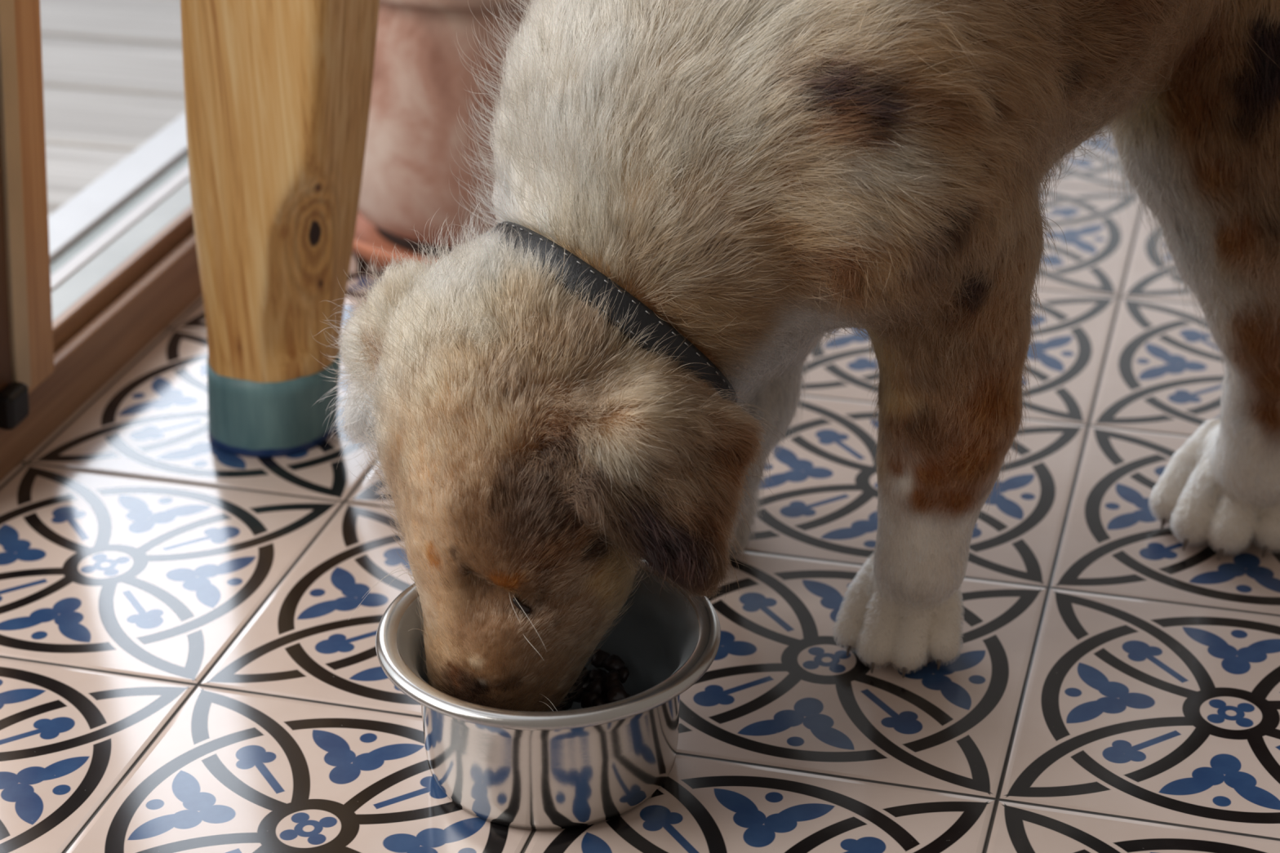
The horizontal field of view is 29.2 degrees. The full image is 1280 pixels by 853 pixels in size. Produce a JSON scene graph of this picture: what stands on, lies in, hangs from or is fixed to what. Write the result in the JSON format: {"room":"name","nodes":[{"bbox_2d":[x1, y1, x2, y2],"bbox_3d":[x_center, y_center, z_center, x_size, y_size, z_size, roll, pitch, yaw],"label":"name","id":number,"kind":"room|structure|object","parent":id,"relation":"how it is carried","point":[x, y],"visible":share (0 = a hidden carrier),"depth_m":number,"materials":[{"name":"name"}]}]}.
{"room":"kitchen","nodes":[
{"label":"kitchen","id":0,"kind":"room"},
{"bbox_2d":[40,0,185,216],"bbox_3d":[-2.018,-0.739,3.015,3.889,0.050,4.086,6,27,14],"label":"decking","id":1,"kind":"structure","parent":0,"point":[113,73],"depth_m":1.99,"materials":[{"name":"grey wood"}]},
{"bbox_2d":[48,112,187,263],"bbox_3d":[-0.161,-0.486,2.410,0.036,0.051,3.800,6,27,14],"label":"door track","id":2,"kind":"structure","parent":1,"relation":"on","point":[86,211],"depth_m":1.72,"materials":[{"name":"metal"}]},
{"bbox_2d":[0,124,1279,852],"bbox_3d":[1.245,-0.262,1.979,2.815,0.001,5.600,6,27,14],"label":"floor","id":3,"kind":"structure","parent":0,"point":[184,668],"depth_m":1.26,"materials":[{"name":"tile"}]},
{"bbox_2d":[0,232,202,480],"bbox_3d":[-0.080,-0.472,2.393,0.010,0.040,3.800,6,27,14],"label":"trim","id":4,"kind":"structure","parent":3,"relation":"on","point":[96,353],"depth_m":1.54,"materials":[{"name":"brown wood"}]},
{"bbox_2d":[49,154,188,275],"bbox_3d":[-0.136,-0.482,2.405,0.015,0.047,3.800,6,27,14],"label":"trim","id":5,"kind":"structure","parent":3,"relation":"attached to","point":[104,226],"depth_m":1.68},
{"bbox_2d":[50,164,189,292],"bbox_3d":[-0.123,-0.482,2.401,0.011,0.051,3.800,6,27,14],"label":"trim","id":6,"kind":"structure","parent":3,"relation":"attached to","point":[87,254],"depth_m":1.65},
{"bbox_2d":[51,179,191,321],"bbox_3d":[-0.106,-0.480,2.397,0.023,0.050,3.800,6,27,14],"label":"trim","id":7,"kind":"structure","parent":3,"relation":"attached to","point":[106,261],"depth_m":1.61,"materials":[{"name":"metal"}]},
{"bbox_2d":[0,0,53,430],"bbox_3d":[-0.334,-0.523,1.153,0.145,1.158,0.110,6,27,14],"label":"door","id":8,"kind":"structure","parent":7,"relation":"on","point":[26,329],"depth_m":1.38,"materials":[{"name":"brown wood"}]},
{"bbox_2d":[52,204,194,354],"bbox_3d":[-0.092,-0.479,2.393,0.007,0.051,3.800,6,27,14],"label":"trim","id":9,"kind":"structure","parent":3,"relation":"on","point":[108,290],"depth_m":1.58,"materials":[{"name":"brown wood"}]},
{"bbox_2d":[180,0,379,457],"bbox_3d":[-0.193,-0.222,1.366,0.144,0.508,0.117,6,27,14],"label":"wooden table","id":10,"kind":"object","parent":3,"relation":"on","point":[277,93],"visible":0.97,"depth_m":1.38,"materials":[{"name":"brown wood"}]},
{"bbox_2d":[352,211,439,275],"bbox_3d":[-0.106,-0.151,1.762,0.237,0.026,0.237,6,27,14],"label":"saucer","id":11,"kind":"object","parent":3,"relation":"on","point":[367,232],"visible":0.03,"depth_m":1.70,"materials":[{"name":"ceramic"}]},
{"bbox_2d":[358,0,533,258],"bbox_3d":[-0.107,-0.253,1.712,0.210,0.227,0.210,6,27,14],"label":"terracotta pot","id":12,"kind":"object","parent":11,"relation":"on","point":[418,91],"visible":0.34,"depth_m":1.63,"materials":[{"name":"brown"}]},
{"bbox_2d":[375,558,720,829],"bbox_3d":[-0.042,0.125,1.147,0.159,0.075,0.159,6,27,14],"label":"bowl","id":13,"kind":"object","parent":3,"relation":"on","point":[576,766],"visible":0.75,"depth_m":1.11,"materials":[{"name":"silver metal"}]},
{"bbox_2d":[551,648,630,711],"bbox_3d":[-0.043,0.139,1.154,0.102,0.038,0.106,6,27,14],"label":"food","id":14,"kind":"object","parent":13,"relation":"in","point":[601,687],"visible":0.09,"depth_m":1.18,"materials":[{"name":"brown food"}]},
{"bbox_2d":[310,0,1279,711],"bbox_3d":[0.135,-0.122,1.233,0.672,0.436,0.250,-16,30,-27],"label":"dog","id":15,"kind":"object","parent":3,"relation":"on","point":[600,380],"visible":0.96,"depth_m":1.11}
]}

